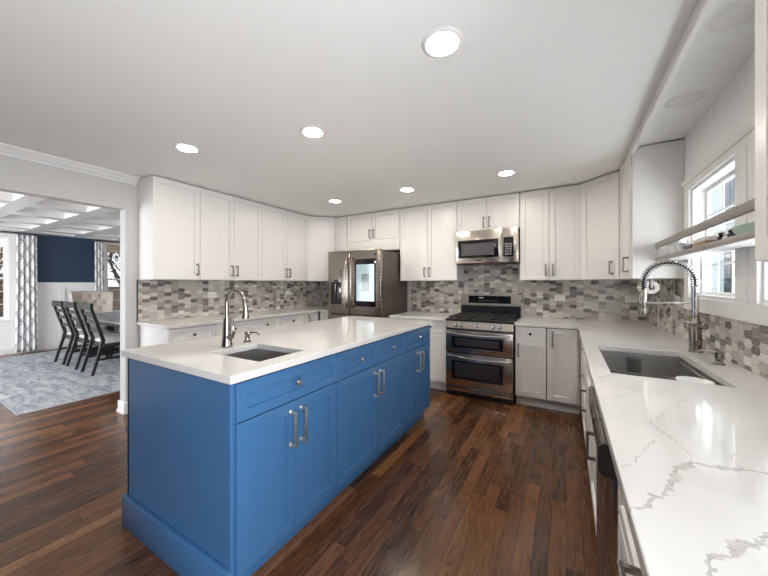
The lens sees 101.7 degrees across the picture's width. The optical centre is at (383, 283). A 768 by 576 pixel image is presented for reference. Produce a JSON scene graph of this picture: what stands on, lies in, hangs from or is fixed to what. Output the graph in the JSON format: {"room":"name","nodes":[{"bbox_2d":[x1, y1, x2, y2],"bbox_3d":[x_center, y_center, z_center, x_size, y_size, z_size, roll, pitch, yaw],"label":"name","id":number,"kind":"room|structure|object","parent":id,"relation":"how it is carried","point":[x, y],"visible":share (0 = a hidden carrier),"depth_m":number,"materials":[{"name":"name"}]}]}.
{"room":"kitchen","nodes":[
{"label":"kitchen","id":0,"kind":"room"},
{"bbox_2d":[0,231,119,347],"bbox_3d":[-7.481,0.036,5.384,0.150,2.600,6.970,0,0,30],"label":"wall","id":1,"kind":"structure","parent":0,"point":[59,258],"depth_m":6.45,"materials":[{"name":"blue paint"}]},
{"bbox_2d":[0,236,7,319],"bbox_3d":[-7.381,-0.104,5.505,0.098,1.560,0.980,0,0,30],"label":"window","id":2,"kind":"structure","parent":1,"relation":"in","point":[5,239],"depth_m":5.90,"materials":[{"name":"white"}]},
{"bbox_2d":[0,231,15,324],"bbox_3d":[-7.317,-0.104,5.468,0.050,1.740,1.180,0,0,30],"label":"trim","id":3,"kind":"structure","parent":1,"relation":"attached to","point":[11,237],"depth_m":5.92,"materials":[{"name":"white"}]},
{"bbox_2d":[0,231,48,236],"bbox_3d":[-7.213,-0.949,5.546,0.150,0.039,1.760,0,0,30],"label":"curtain rod","id":4,"kind":"object","parent":1,"relation":"attached to","point":[0,231],"visible":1,"depth_m":5.99,"materials":[{"name":"silver metal"}]},
{"bbox_2d":[15,234,37,352],"bbox_3d":[-6.874,0.186,6.016,0.078,2.240,0.305,0,0,30],"label":"curtain","id":5,"kind":"object","parent":4,"relation":"hanging from","point":[26,319],"visible":1,"depth_m":6.01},
{"bbox_2d":[0,340,88,355],"bbox_3d":[-7.407,1.266,5.341,0.022,0.140,6.970,0,0,30],"label":"baseboard","id":6,"kind":"structure","parent":1,"relation":"attached to","point":[52,345],"depth_m":6.27,"materials":[{"name":"white"}]},
{"bbox_2d":[0,191,119,240],"bbox_3d":[-5.235,-1.064,4.075,5.110,0.140,6.970,0,0,30],"label":"ceiling","id":7,"kind":"structure","parent":1,"relation":"attached to","point":[18,212],"depth_m":4.84,"materials":[{"name":"white"}]},
{"bbox_2d":[0,230,119,241],"bbox_3d":[-7.395,-1.006,5.334,0.050,0.035,6.970,0,0,30],"label":"trim","id":8,"kind":"structure","parent":1,"relation":"attached to","point":[0,230],"depth_m":6.43,"materials":[{"name":"white"}]},
{"bbox_2d":[37,282,94,343],"bbox_3d":[-7.402,0.584,5.338,0.035,1.225,6.970,0,0,30],"label":"trim","id":9,"kind":"structure","parent":1,"relation":"attached to","point":[41,285],"depth_m":6.50,"materials":[{"name":"white"}]},
{"bbox_2d":[104,241,119,290],"bbox_3d":[-6.121,-0.104,7.520,0.050,1.740,1.070,0,0,30],"label":"trim","id":10,"kind":"structure","parent":1,"relation":"attached to","point":[105,243],"depth_m":7.13,"materials":[{"name":"white"}]},
{"bbox_2d":[106,245,119,311],"bbox_3d":[-6.185,-0.104,7.557,0.098,1.560,0.870,0,0,30],"label":"window","id":11,"kind":"structure","parent":1,"relation":"in","point":[107,268],"depth_m":7.23,"materials":[{"name":"white"}]},
{"bbox_2d":[107,244,119,252],"bbox_3d":[-6.114,-0.809,7.516,0.023,0.190,0.850,0,0,30],"label":"roman shade","id":12,"kind":"object","parent":11,"relation":"attached to","point":[110,248],"visible":0.44,"depth_m":7.24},
{"bbox_3d":[-6.073,-0.949,7.503,0.150,0.039,1.490,0,0,30],"label":"curtain rod","id":13,"kind":"object","parent":1,"relation":"attached to","visible":0},
{"bbox_2d":[95,241,103,290],"bbox_3d":[-6.328,0.186,6.954,0.078,2.240,0.182,0,0,30],"label":"curtain","id":14,"kind":"object","parent":13,"relation":"hanging from","point":[99,246],"visible":0.44,"depth_m":6.93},
{"bbox_2d":[0,154,319,401],"bbox_3d":[-2.984,0.116,2.764,0.120,2.440,6.970,0,0,30],"label":"wall","id":15,"kind":"structure","parent":0,"point":[17,176],"depth_m":3.10,"materials":[{"name":"grey paint"}]},
{"bbox_2d":[0,143,139,184],"bbox_3d":[-3.610,-1.070,1.486,0.085,0.068,4.132,0,0,30],"label":"trim","id":16,"kind":"structure","parent":15,"relation":"attached to","point":[5,149],"depth_m":2.79,"materials":[{"name":"white"}]},
{"bbox_2d":[116,400,127,414],"bbox_3d":[-2.691,1.276,3.267,0.168,0.120,0.114,0,0,30],"label":"baseboard","id":17,"kind":"structure","parent":15,"relation":"attached to","point":[122,409],"depth_m":3.21,"materials":[{"name":"white"}]},
{"bbox_2d":[138,175,199,279],"bbox_3d":[-2.325,-0.567,3.409,0.369,1.048,0.466,0,0,30],"label":"upper cabinet","id":18,"kind":"object","parent":15,"relation":"attached to","point":[168,210],"visible":0.99,"depth_m":3.27,"materials":[{"name":"white paint"}]},
{"bbox_2d":[137,280,319,321],"bbox_3d":[-1.890,0.179,4.512,0.010,0.442,2.827,0,0,30],"label":"tile backsplash","id":19,"kind":"structure","parent":15,"relation":"attached to","point":[156,299],"depth_m":3.98,"materials":[{"name":"grey tile"}]},
{"bbox_2d":[208,292,216,297],"bbox_3d":[-2.190,0.141,3.985,0.008,0.072,0.115,0,0,30],"label":"outlet plate","id":20,"kind":"object","parent":19,"relation":"attached to","point":[210,294],"visible":1,"depth_m":3.99,"materials":[{"name":"white plastic"}]},
{"bbox_2d":[200,188,261,280],"bbox_3d":[-1.996,-0.567,3.973,0.369,1.048,0.831,0,0,30],"label":"upper cabinet","id":21,"kind":"object","parent":15,"relation":"attached to","point":[230,226],"visible":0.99,"depth_m":3.85,"materials":[{"name":"white paint"}]},
{"bbox_2d":[261,204,307,280],"bbox_3d":[-1.562,-0.567,4.718,0.369,1.048,0.886,0,0,30],"label":"upper cabinet","id":22,"kind":"object","parent":15,"relation":"attached to","point":[284,232],"visible":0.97,"depth_m":4.60,"materials":[{"name":"white paint"}]},
{"bbox_2d":[308,216,333,280],"bbox_3d":[-1.077,-0.567,5.315,0.598,1.048,0.633,0,0,30],"label":"upper cabinet","id":23,"kind":"object","parent":15,"relation":"attached to","point":[320,229],"visible":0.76,"depth_m":5.09,"materials":[{"name":"white paint"}]},
{"bbox_2d":[0,345,598,575],"bbox_3d":[-3.161,1.366,2.895,10.223,0.060,7.220,0,0,30],"label":"floor","id":24,"kind":"structure","parent":0,"point":[474,487],"depth_m":1.88,"materials":[{"name":"brown wood"}]},
{"bbox_2d":[0,346,119,415],"bbox_3d":[-4.641,1.331,5.491,3.950,0.008,3.085,0,0,30],"label":"area rug","id":25,"kind":"object","parent":24,"relation":"on","point":[29,383],"visible":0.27,"depth_m":4.29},
{"bbox_2d":[51,300,108,364],"bbox_3d":[-5.285,0.804,5.448,0.470,1.045,0.648,0,0,30],"label":"dining chair","id":26,"kind":"object","parent":25,"relation":"on","point":[70,335],"visible":0.66,"depth_m":5.29,"materials":[{"name":"black wood"}]},
{"bbox_2d":[67,329,108,334],"bbox_3d":[-5.236,0.862,5.534,0.450,0.059,0.450,0,0,30],"label":"seat cushion","id":27,"kind":"object","parent":26,"relation":"on","point":[80,331],"depth_m":5.43,"materials":[{"name":"grey fabric"}]},
{"bbox_2d":[63,301,119,369],"bbox_3d":[-4.793,0.804,5.161,0.470,1.045,0.648,0,0,30],"label":"dining chair","id":28,"kind":"object","parent":25,"relation":"on","point":[84,338],"visible":0.77,"depth_m":5.02,"materials":[{"name":"black wood"}]},
{"bbox_2d":[79,331,119,339],"bbox_3d":[-4.743,0.862,5.247,0.450,0.059,0.450,0,0,30],"label":"seat cushion","id":29,"kind":"object","parent":28,"relation":"on","point":[107,333],"depth_m":5.15,"materials":[{"name":"grey fabric"}]},
{"bbox_2d":[67,291,118,348],"bbox_3d":[-5.789,0.737,6.267,0.655,1.180,0.680,0,0,30],"label":"tufted armchair","id":30,"kind":"object","parent":25,"relation":"on","point":[102,301],"visible":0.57,"depth_m":6.38,"materials":[{"name":"beige fabric"}]},
{"bbox_2d":[77,324,118,331],"bbox_3d":[-5.739,0.927,6.239,0.540,0.200,0.560,0,0,30],"label":"seat cushion","id":31,"kind":"object","parent":30,"relation":"on","point":[91,325],"depth_m":6.19,"materials":[{"name":"beige fabric"}]},
{"bbox_2d":[72,312,119,354],"bbox_3d":[-4.533,0.952,5.628,2.500,0.750,1.040,0,0,30],"label":"dining table","id":32,"kind":"object","parent":25,"relation":"on","point":[111,320],"visible":0.11,"depth_m":5.51,"materials":[{"name":"grey wood"}]},
{"bbox_2d":[78,302,119,375],"bbox_3d":[-4.240,0.804,4.839,0.470,1.045,0.648,0,0,30],"label":"dining chair","id":33,"kind":"object","parent":25,"relation":"on","point":[102,341],"visible":0.68,"depth_m":4.67,"materials":[{"name":"black wood"}]},
{"bbox_2d":[94,335,119,343],"bbox_3d":[-4.190,0.862,4.925,0.450,0.059,0.450,0,0,30],"label":"seat cushion","id":34,"kind":"object","parent":33,"relation":"on","point":[115,339],"depth_m":4.75,"materials":[{"name":"grey fabric"}]},
{"bbox_2d":[140,324,214,346],"bbox_3d":[-2.190,0.885,3.342,0.628,0.901,0.468,0,0,30],"label":"base cabinet","id":35,"kind":"object","parent":24,"relation":"on","point":[149,336],"visible":0.29,"depth_m":3.17,"materials":[{"name":"white paint"}]},
{"bbox_2d":[215,320,250,335],"bbox_3d":[-1.958,0.885,3.740,0.628,0.901,0.448,0,0,30],"label":"base cabinet","id":36,"kind":"object","parent":24,"relation":"on","point":[240,326],"visible":0.2,"depth_m":3.65,"materials":[{"name":"white paint"}]},
{"bbox_2d":[122,325,429,575],"bbox_3d":[-0.477,0.870,2.416,0.994,0.932,2.166,0,0,30],"label":"kitchen island","id":37,"kind":"object","parent":24,"relation":"on","point":[222,476],"visible":0.98,"depth_m":1.54,"materials":[{"name":"blue paint"}]},
{"bbox_2d":[121,316,432,384],"bbox_3d":[-0.488,0.387,2.439,0.989,0.034,2.187,0,0,30],"label":"island countertop","id":38,"kind":"structure","parent":37,"relation":"on","point":[206,358],"depth_m":1.84,"materials":[{"name":"white stone"}]},
{"bbox_2d":[221,288,248,346],"bbox_3d":[-0.861,0.198,1.810,0.224,0.344,0.064,0,0,30],"label":"island faucet","id":39,"kind":"object","parent":38,"relation":"on","point":[227,337],"visible":1,"depth_m":1.83,"materials":[{"name":"silver metal"}]},
{"bbox_2d":[243,331,259,342],"bbox_3d":[-0.835,0.335,1.975,0.114,0.071,0.052,0,0,10],"label":"soap dispenser","id":40,"kind":"object","parent":38,"relation":"on","point":[247,333],"visible":1,"depth_m":1.97,"materials":[{"name":"silver metal"}]},
{"bbox_2d":[226,349,288,361],"bbox_3d":[-0.693,0.496,1.717,0.448,0.184,0.346,0,0,30],"label":"bar sink","id":41,"kind":"object","parent":38,"relation":"in","point":[258,355],"visible":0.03,"depth_m":1.90,"materials":[{"name":"metal"}]},
{"bbox_2d":[251,314,303,330],"bbox_3d":[-1.623,0.885,4.314,0.628,0.901,0.878,0,0,30],"label":"base cabinet","id":42,"kind":"object","parent":24,"relation":"on","point":[256,324],"visible":0.25,"depth_m":4.12,"materials":[{"name":"white paint"}]},
{"bbox_2d":[136,306,327,328],"bbox_3d":[-1.514,0.418,4.296,0.873,0.034,2.838,0,0,30],"label":"countertop","id":43,"kind":"structure","parent":42,"relation":"on","point":[210,319],"depth_m":3.72,"materials":[{"name":"white stone"}]},
{"bbox_2d":[304,312,317,322],"bbox_3d":[-1.319,0.885,4.837,0.628,0.901,0.328,0,0,30],"label":"base cabinet","id":44,"kind":"object","parent":24,"relation":"on","point":[308,317],"visible":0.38,"depth_m":4.68,"materials":[{"name":"white paint"}]},
{"bbox_2d":[320,312,330,319],"bbox_3d":[-0.720,0.885,5.072,0.283,0.901,0.659,0,0,30],"label":"base cabinet","id":45,"kind":"object","parent":24,"relation":"on","point":[323,315],"visible":0.06,"depth_m":4.82,"materials":[{"name":"white paint"}]},
{"bbox_2d":[328,249,406,318],"bbox_3d":[-0.246,0.436,4.652,0.900,1.800,0.868,0,0,30],"label":"refrigerator","id":46,"kind":"object","parent":24,"relation":"on","point":[367,283],"visible":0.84,"depth_m":4.33,"materials":[{"name":"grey metal"}]},
{"bbox_2d":[398,318,446,390],"bbox_3d":[0.578,0.895,4.293,0.783,0.881,0.698,0,0,30],"label":"base cabinet","id":47,"kind":"object","parent":24,"relation":"on","point":[438,351],"visible":0.12,"depth_m":3.90,"materials":[{"name":"white paint"}]},
{"bbox_2d":[389,311,456,320],"bbox_3d":[0.585,0.438,4.305,0.794,0.034,0.708,0,0,30],"label":"countertop","id":48,"kind":"structure","parent":47,"relation":"on","point":[436,316],"depth_m":4.15,"materials":[{"name":"white stone"}]},
{"bbox_2d":[446,294,521,404],"bbox_3d":[1.240,0.739,3.873,0.768,1.195,0.780,0,0,30],"label":"gas range","id":49,"kind":"object","parent":24,"relation":"on","point":[480,338],"visible":0.99,"depth_m":3.62,"materials":[{"name":"silver metal"}]},
{"bbox_2d":[446,316,520,323],"bbox_3d":[1.240,0.428,3.872,0.768,0.025,0.650,0,0,30],"label":"cooktop","id":50,"kind":"object","parent":49,"relation":"in","point":[451,319],"depth_m":3.64,"materials":[{"name":"metal"}]},
{"bbox_2d":[515,326,546,408],"bbox_3d":[1.727,0.895,3.623,0.303,0.881,0.698,0,0,30],"label":"base cabinet","id":51,"kind":"object","parent":24,"relation":"on","point":[531,342],"visible":0.92,"depth_m":3.37,"materials":[{"name":"white paint"}]},
{"bbox_2d":[515,317,767,575],"bbox_3d":[1.298,0.438,1.945,1.258,0.034,4.068,0,0,30],"label":"countertop","id":52,"kind":"structure","parent":51,"relation":"on","point":[690,459],"depth_m":0.78,"materials":[{"name":"white stone"}]},
{"bbox_2d":[600,350,722,385],"bbox_3d":[1.452,0.572,1.707,0.466,0.234,0.818,0,0,30],"label":"sink","id":53,"kind":"object","parent":52,"relation":"in","point":[670,366],"visible":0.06,"depth_m":2.00,"materials":[{"name":"metal"}]},
{"bbox_2d":[610,370,717,383],"bbox_3d":[1.321,0.481,1.482,0.422,0.049,0.182,0,0,30],"label":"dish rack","id":54,"kind":"object","parent":53,"relation":"in","point":[616,371],"visible":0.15,"depth_m":1.58,"materials":[{"name":"silver metal"}]},
{"bbox_2d":[675,376,714,384],"bbox_3d":[1.416,0.469,1.426,0.132,0.060,0.132,0,0,30],"label":"bowl","id":55,"kind":"object","parent":54,"relation":"in","point":[678,378],"visible":0.21,"depth_m":1.46,"materials":[{"name":"white ceramic"}]},
{"bbox_2d":[638,259,708,352],"bbox_3d":[1.821,0.133,1.979,0.326,0.576,0.096,0,0,30],"label":"spring faucet","id":56,"kind":"object","parent":52,"relation":"on","point":[696,325],"visible":1,"depth_m":1.94,"materials":[{"name":"silver metal"}]},
{"bbox_2d":[695,349,725,365],"bbox_3d":[1.729,0.386,1.656,0.052,0.071,0.114,0,0,-45],"label":"soap dispenser","id":57,"kind":"object","parent":52,"relation":"on","point":[719,355],"visible":1,"depth_m":1.63,"materials":[{"name":"silver metal"}]},
{"bbox_2d":[547,328,579,413],"bbox_3d":[1.990,0.895,3.470,0.298,0.881,0.698,0,0,30],"label":"base cabinet","id":58,"kind":"object","parent":24,"relation":"on","point":[563,352],"visible":0.93,"depth_m":3.21,"materials":[{"name":"white paint"}]},
{"bbox_2d":[579,342,585,445],"bbox_3d":[1.989,0.895,2.569,0.659,0.881,0.916,0,0,30],"label":"base cabinet","id":59,"kind":"object","parent":24,"relation":"on","point":[583,359],"visible":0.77,"depth_m":2.69,"materials":[{"name":"white paint"}]},
{"bbox_2d":[580,361,595,529],"bbox_3d":[1.492,0.895,1.725,0.668,0.881,1.035,0,0,30],"label":"base cabinet","id":60,"kind":"object","parent":24,"relation":"on","point":[590,437],"visible":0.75,"depth_m":1.84,"materials":[{"name":"white paint"}]},
{"bbox_2d":[589,386,618,575],"bbox_3d":[1.051,0.899,1.011,0.637,0.874,0.609,0,0,30],"label":"dishwasher","id":61,"kind":"object","parent":24,"relation":"on","point":[607,512],"visible":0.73,"depth_m":1.03,"materials":[{"name":"grey metal"}]},
{"bbox_2d":[617,484,641,575],"bbox_3d":[0.714,0.895,0.392,0.668,0.881,0.778,0,0,30],"label":"base cabinet","id":62,"kind":"object","parent":24,"relation":"on","point":[628,564],"visible":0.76,"depth_m":0.75,"materials":[{"name":"white paint"}]},
{"bbox_2d":[0,0,754,217],"bbox_3d":[-0.884,-1.154,1.568,4.953,0.100,7.220,0,0,30],"label":"ceiling","id":63,"kind":"structure","parent":0,"point":[554,93],"depth_m":1.79,"materials":[{"name":"white paint"}]},
{"bbox_2d":[173,143,200,152],"bbox_3d":[-1.602,-1.100,2.542,0.190,0.008,0.190,0,0,30],"label":"recessed light","id":64,"kind":"object","parent":63,"relation":"in","point":[184,147],"visible":1,"depth_m":2.53,"materials":[{"name":"white"}]},
{"bbox_2d":[178,145,195,151],"bbox_3d":[-1.602,-1.101,2.542,0.130,0.005,0.130,0,0,30],"label":"diffuser","id":65,"kind":"object","parent":64,"relation":"attached to","point":[185,148],"depth_m":2.54,"materials":[{"name":"white"}]},
{"bbox_2d":[300,125,325,137],"bbox_3d":[-0.516,-1.100,2.274,0.190,0.008,0.190,0,0,30],"label":"recessed light","id":66,"kind":"object","parent":63,"relation":"in","point":[310,131],"visible":1,"depth_m":2.26,"materials":[{"name":"white"}]},
{"bbox_2d":[304,128,321,136],"bbox_3d":[-0.516,-1.101,2.274,0.130,0.005,0.130,0,0,30],"label":"diffuser","id":67,"kind":"object","parent":66,"relation":"attached to","point":[308,132],"depth_m":2.27,"materials":[{"name":"white"}]},
{"bbox_2d":[328,199,341,202],"bbox_3d":[-0.654,-1.100,4.171,0.190,0.008,0.190,0,0,30],"label":"recessed light","id":68,"kind":"object","parent":63,"relation":"in","point":[330,200],"visible":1,"depth_m":4.17,"materials":[{"name":"white"}]},
{"bbox_2d":[399,187,414,191],"bbox_3d":[0.269,-1.100,3.662,0.190,0.008,0.190,0,0,30],"label":"recessed light","id":69,"kind":"object","parent":63,"relation":"in","point":[404,189],"visible":1,"depth_m":3.65,"materials":[{"name":"white"}]},
{"bbox_2d":[421,26,462,57],"bbox_3d":[0.266,-1.100,1.434,0.190,0.008,0.190,0,0,30],"label":"recessed light","id":70,"kind":"object","parent":63,"relation":"in","point":[443,41],"visible":1,"depth_m":1.42,"materials":[{"name":"white"}]},
{"bbox_2d":[428,32,455,53],"bbox_3d":[0.266,-1.101,1.434,0.130,0.005,0.130,0,0,30],"label":"diffuser","id":71,"kind":"object","parent":70,"relation":"attached to","point":[438,42],"depth_m":1.43,"materials":[{"name":"white"}]},
{"bbox_2d":[496,170,515,176],"bbox_3d":[1.217,-1.100,3.116,0.190,0.008,0.190,0,0,30],"label":"recessed light","id":72,"kind":"object","parent":63,"relation":"in","point":[503,173],"visible":1,"depth_m":3.11,"materials":[{"name":"white"}]},
{"bbox_2d":[499,171,512,175],"bbox_3d":[1.217,-1.101,3.116,0.130,0.005,0.130,0,0,30],"label":"diffuser","id":73,"kind":"object","parent":72,"relation":"attached to","point":[501,173],"depth_m":3.12,"materials":[{"name":"white"}]},
{"bbox_2d":[630,0,714,155],"bbox_3d":[1.506,-1.067,1.680,0.025,0.074,1.940,0,0,30],"label":"trim","id":74,"kind":"structure","parent":63,"relation":"attached to","point":[702,8],"depth_m":1.49,"materials":[{"name":"white"}]},
{"bbox_2d":[664,90,707,108],"bbox_3d":[1.807,-1.100,1.875,0.190,0.008,0.190,0,0,30],"label":"ceiling disc cover","id":75,"kind":"object","parent":63,"relation":"attached to","point":[688,98],"visible":1,"depth_m":1.86,"materials":[{"name":"white"}]},
{"bbox_2d":[671,94,699,105],"bbox_3d":[1.807,-1.101,1.875,0.130,0.005,0.130,0,0,30],"label":"diffuser","id":76,"kind":"object","parent":75,"relation":"attached to","point":[683,99],"depth_m":1.87,"materials":[{"name":"white"}]},
{"bbox_2d":[706,0,754,31],"bbox_3d":[1.448,-1.100,1.274,0.190,0.008,0.190,0,0,30],"label":"ceiling disc cover","id":77,"kind":"object","parent":63,"relation":"attached to","point":[737,13],"visible":0.88,"depth_m":1.29,"materials":[{"name":"white"}]},
{"bbox_2d":[717,0,754,26],"bbox_3d":[1.448,-1.101,1.274,0.130,0.005,0.130,0,0,30],"label":"diffuser","id":78,"kind":"object","parent":77,"relation":"attached to","point":[736,14],"depth_m":1.28,"materials":[{"name":"white"}]},
{"bbox_2d":[396,252,646,388],"bbox_3d":[-1.359,0.066,5.937,10.173,2.540,0.150,0,0,30],"label":"wall","id":79,"kind":"structure","parent":0,"point":[408,282],"depth_m":4.82,"materials":[{"name":"grey paint"}]},
{"bbox_2d":[320,281,327,305],"bbox_3d":[-0.791,0.179,5.515,0.881,0.442,0.006,0,0,30],"label":"tile backsplash","id":80,"kind":"structure","parent":79,"relation":"attached to","point":[323,284],"depth_m":5.69,"materials":[{"name":"grey tile"}]},
{"bbox_2d":[334,216,347,251],"bbox_3d":[-0.633,-0.792,5.233,0.260,0.597,0.324,0,0,30],"label":"upper cabinet","id":81,"kind":"object","parent":79,"relation":"attached to","point":[340,223],"visible":0.5,"depth_m":5.09,"materials":[{"name":"white paint"}]},
{"bbox_2d":[347,209,399,251],"bbox_3d":[-0.114,-0.795,4.907,0.954,0.592,0.363,0,0,30],"label":"upper cabinet","id":82,"kind":"object","parent":79,"relation":"attached to","point":[376,230],"visible":0.93,"depth_m":4.76,"materials":[{"name":"white paint"}]},
{"bbox_2d":[400,201,463,280],"bbox_3d":[0.669,-0.567,4.451,0.836,1.048,0.363,0,0,30],"label":"upper cabinet","id":83,"kind":"object","parent":79,"relation":"attached to","point":[427,232],"visible":1,"depth_m":4.32,"materials":[{"name":"white paint"}]},
{"bbox_2d":[457,193,519,231],"bbox_3d":[1.362,-0.883,4.047,0.756,0.415,0.363,0,0,30],"label":"upper cabinet","id":84,"kind":"object","parent":79,"relation":"attached to","point":[501,211],"visible":0.91,"depth_m":3.91,"materials":[{"name":"white paint"}]},
{"bbox_2d":[456,227,519,265],"bbox_3d":[1.341,-0.460,4.010,0.752,0.418,0.450,0,0,30],"label":"microwave","id":85,"kind":"object","parent":84,"relation":"attached to","point":[501,246],"visible":0.98,"depth_m":3.85,"materials":[{"name":"silver metal"}]},
{"bbox_2d":[411,264,647,322],"bbox_3d":[1.639,0.078,4.098,2.825,0.684,0.006,0,0,30],"label":"tile backsplash","id":86,"kind":"structure","parent":79,"relation":"attached to","point":[584,299],"depth_m":3.92,"materials":[{"name":"grey tile"}]},
{"bbox_2d":[555,295,564,300],"bbox_3d":[2.138,0.173,3.799,0.115,0.072,0.008,0,0,30],"label":"outlet plate","id":87,"kind":"object","parent":86,"relation":"attached to","point":[557,297],"visible":1,"depth_m":3.80,"materials":[{"name":"white plastic"}]},
{"bbox_2d":[625,296,637,302],"bbox_3d":[2.756,0.171,3.438,0.170,0.072,0.008,0,0,30],"label":"outlet plate","id":88,"kind":"object","parent":86,"relation":"attached to","point":[633,299],"visible":0.75,"depth_m":3.45,"materials":[{"name":"white plastic"}]},
{"bbox_2d":[520,184,580,279],"bbox_3d":[1.961,-0.567,3.698,0.618,1.048,0.363,0,0,30],"label":"upper cabinet","id":89,"kind":"object","parent":79,"relation":"attached to","point":[550,219],"visible":1,"depth_m":3.57,"materials":[{"name":"white paint"}]},
{"bbox_2d":[581,171,653,279],"bbox_3d":[2.434,-0.567,3.274,0.628,1.048,0.624,0,0,30],"label":"upper cabinet","id":90,"kind":"object","parent":79,"relation":"attached to","point":[599,196],"visible":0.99,"depth_m":3.21,"materials":[{"name":"white paint"}]},
{"bbox_2d":[654,51,762,304],"bbox_3d":[1.157,0.116,0.350,0.100,2.440,6.970,0,0,30],"label":"wall","id":91,"kind":"structure","parent":0,"point":[733,109],"depth_m":1.78,"materials":[{"name":"white paint"}]},
{"bbox_2d":[619,139,683,278],"bbox_3d":[2.251,-0.567,2.695,0.367,1.048,0.563,0,0,30],"label":"upper cabinet","id":92,"kind":"object","parent":91,"relation":"attached to","point":[651,194],"visible":0.94,"depth_m":2.46,"materials":[{"name":"white paint"}]},
{"bbox_2d":[637,278,659,293],"bbox_3d":[2.207,0.019,2.615,0.104,0.124,0.289,0,0,30],"label":"paper towel holder","id":93,"kind":"object","parent":92,"relation":"attached to","point":[653,287],"visible":0.7,"depth_m":2.50,"materials":[{"name":"white"}]},
{"bbox_2d":[655,198,754,261],"bbox_3d":[1.698,-0.244,1.572,0.150,0.145,1.926,0,0,30],"label":"shelf","id":94,"kind":"object","parent":91,"relation":"attached to","point":[747,239],"visible":0.83,"depth_m":1.54,"materials":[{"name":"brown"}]},
{"bbox_2d":[668,237,686,253],"bbox_3d":[2.040,-0.255,2.179,0.124,0.125,0.100,0,0,-27],"label":"pitcher","id":95,"kind":"object","parent":94,"relation":"on","point":[672,248],"visible":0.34,"depth_m":2.16,"materials":[{"name":"white ceramic"}]},
{"bbox_2d":[676,243,692,250],"bbox_3d":[1.963,-0.227,2.033,0.096,0.070,0.095,0,0,30],"label":"bowl","id":96,"kind":"object","parent":94,"relation":"on","point":[679,246],"visible":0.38,"depth_m":2.02,"materials":[{"name":"white ceramic"}]},
{"bbox_2d":[692,240,716,247],"bbox_3d":[1.774,-0.209,1.703,0.090,0.035,0.210,0,0,30],"label":"wooden box","id":97,"kind":"object","parent":94,"relation":"on","point":[706,241],"visible":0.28,"depth_m":1.67,"materials":[{"name":"brown"}]},
{"bbox_2d":[693,236,718,243],"bbox_3d":[1.776,-0.239,1.708,0.086,0.022,0.180,0,0,30],"label":"notebook","id":98,"kind":"object","parent":97,"relation":"on","point":[705,238],"visible":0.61,"depth_m":1.65,"materials":[{"name":"white paper"}]},
{"bbox_2d":[727,229,735,236],"bbox_3d":[1.633,-0.225,1.467,0.044,0.065,0.043,0,0,30],"label":"figurine","id":99,"kind":"object","parent":94,"relation":"on","point":[730,231],"visible":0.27,"depth_m":1.46,"materials":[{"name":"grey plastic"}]},
{"bbox_2d":[731,221,754,234],"bbox_3d":[1.541,-0.220,1.301,0.108,0.055,0.264,0,0,30],"label":"serving dish","id":100,"kind":"object","parent":94,"relation":"on","point":[742,228],"visible":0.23,"depth_m":1.29,"materials":[{"name":"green ceramic"}]},
{"bbox_2d":[648,278,767,378],"bbox_3d":[1.840,0.189,1.630,0.006,0.462,4.050,0,0,30],"label":"tile backsplash","id":101,"kind":"structure","parent":91,"relation":"attached to","point":[744,344],"depth_m":1.84,"materials":[{"name":"grey tile"}]},
{"bbox_2d":[692,157,734,301],"bbox_3d":[2.057,-0.289,1.897,0.098,0.770,0.710,0,0,30],"label":"window","id":102,"kind":"structure","parent":91,"relation":"in","point":[702,193],"depth_m":2.15,"materials":[{"name":"white"}]},
{"bbox_2d":[681,118,767,326],"bbox_3d":[1.786,-0.284,1.511,0.082,0.940,1.870,0,0,30],"label":"trim","id":103,"kind":"structure","parent":91,"relation":"attached to","point":[748,307],"depth_m":1.57,"materials":[{"name":"white"}]},
{"bbox_2d":[755,0,767,261],"bbox_3d":[0.934,-0.575,0.435,0.367,1.033,0.796,0,0,30],"label":"upper cabinet","id":104,"kind":"object","parent":91,"relation":"attached to","point":[761,6],"visible":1,"depth_m":0.82,"materials":[{"name":"white paint"}]},
{"bbox_2d":[763,261,767,304],"bbox_3d":[1.609,-0.289,1.128,0.098,0.770,0.630,0,0,30],"label":"window","id":105,"kind":"structure","parent":91,"relation":"in","point":[765,264],"depth_m":1.41,"materials":[{"name":"white"}]},
{"label":"outside","id":106,"kind":"structure","parent":0,"visible":0},
{"bbox_3d":[-18.319,1.886,17.621,30.600,0.100,48.000,0,0,30],"label":"ground","id":107,"kind":"structure","parent":106,"visible":0},
{"bbox_2d":[0,242,2,316],"bbox_3d":[-10.764,0.280,7.897,4.480,4.361,4.425,0,0,30],"label":"tree","id":108,"kind":"object","parent":107,"relation":"on","point":[1,248],"visible":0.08,"depth_m":8.39,"materials":[{"name":"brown plant"}]},
{"bbox_2d":[0,286,119,314],"bbox_3d":[-15.730,0.936,12.640,0.150,1.800,18.100,0,0,30],"label":"fence","id":109,"kind":"object","parent":107,"relation":"on","point":[115,289],"visible":0.02,"depth_m":16.03,"materials":[{"name":"brown wood"}]},
{"bbox_2d":[108,253,119,309],"bbox_3d":[-8.143,0.273,10.280,1.559,3.144,2.168,0,0,9],"label":"tree","id":110,"kind":"object","parent":107,"relation":"on","point":[115,272],"visible":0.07,"depth_m":9.97,"materials":[{"name":"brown plant"}]},
{"bbox_2d":[108,253,119,285],"bbox_3d":[-10.832,-0.773,13.975,2.778,5.226,4.080,0,0,26],"label":"tree","id":111,"kind":"object","parent":107,"relation":"on","point":[110,254],"visible":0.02,"depth_m":13.07,"materials":[{"name":"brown plant"}]},
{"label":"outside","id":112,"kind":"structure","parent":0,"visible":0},
{"bbox_3d":[16.488,1.886,-2.664,28.827,0.100,48.000,0,0,30],"label":"ground","id":113,"kind":"structure","parent":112,"visible":0},
{"bbox_2d":[712,177,734,292],"bbox_3d":[13.781,-2.564,8.751,7.000,8.800,23.800,0,0,30],"label":"house","id":114,"kind":"structure","parent":113,"relation":"on","point":[725,271],"depth_m":10.24,"materials":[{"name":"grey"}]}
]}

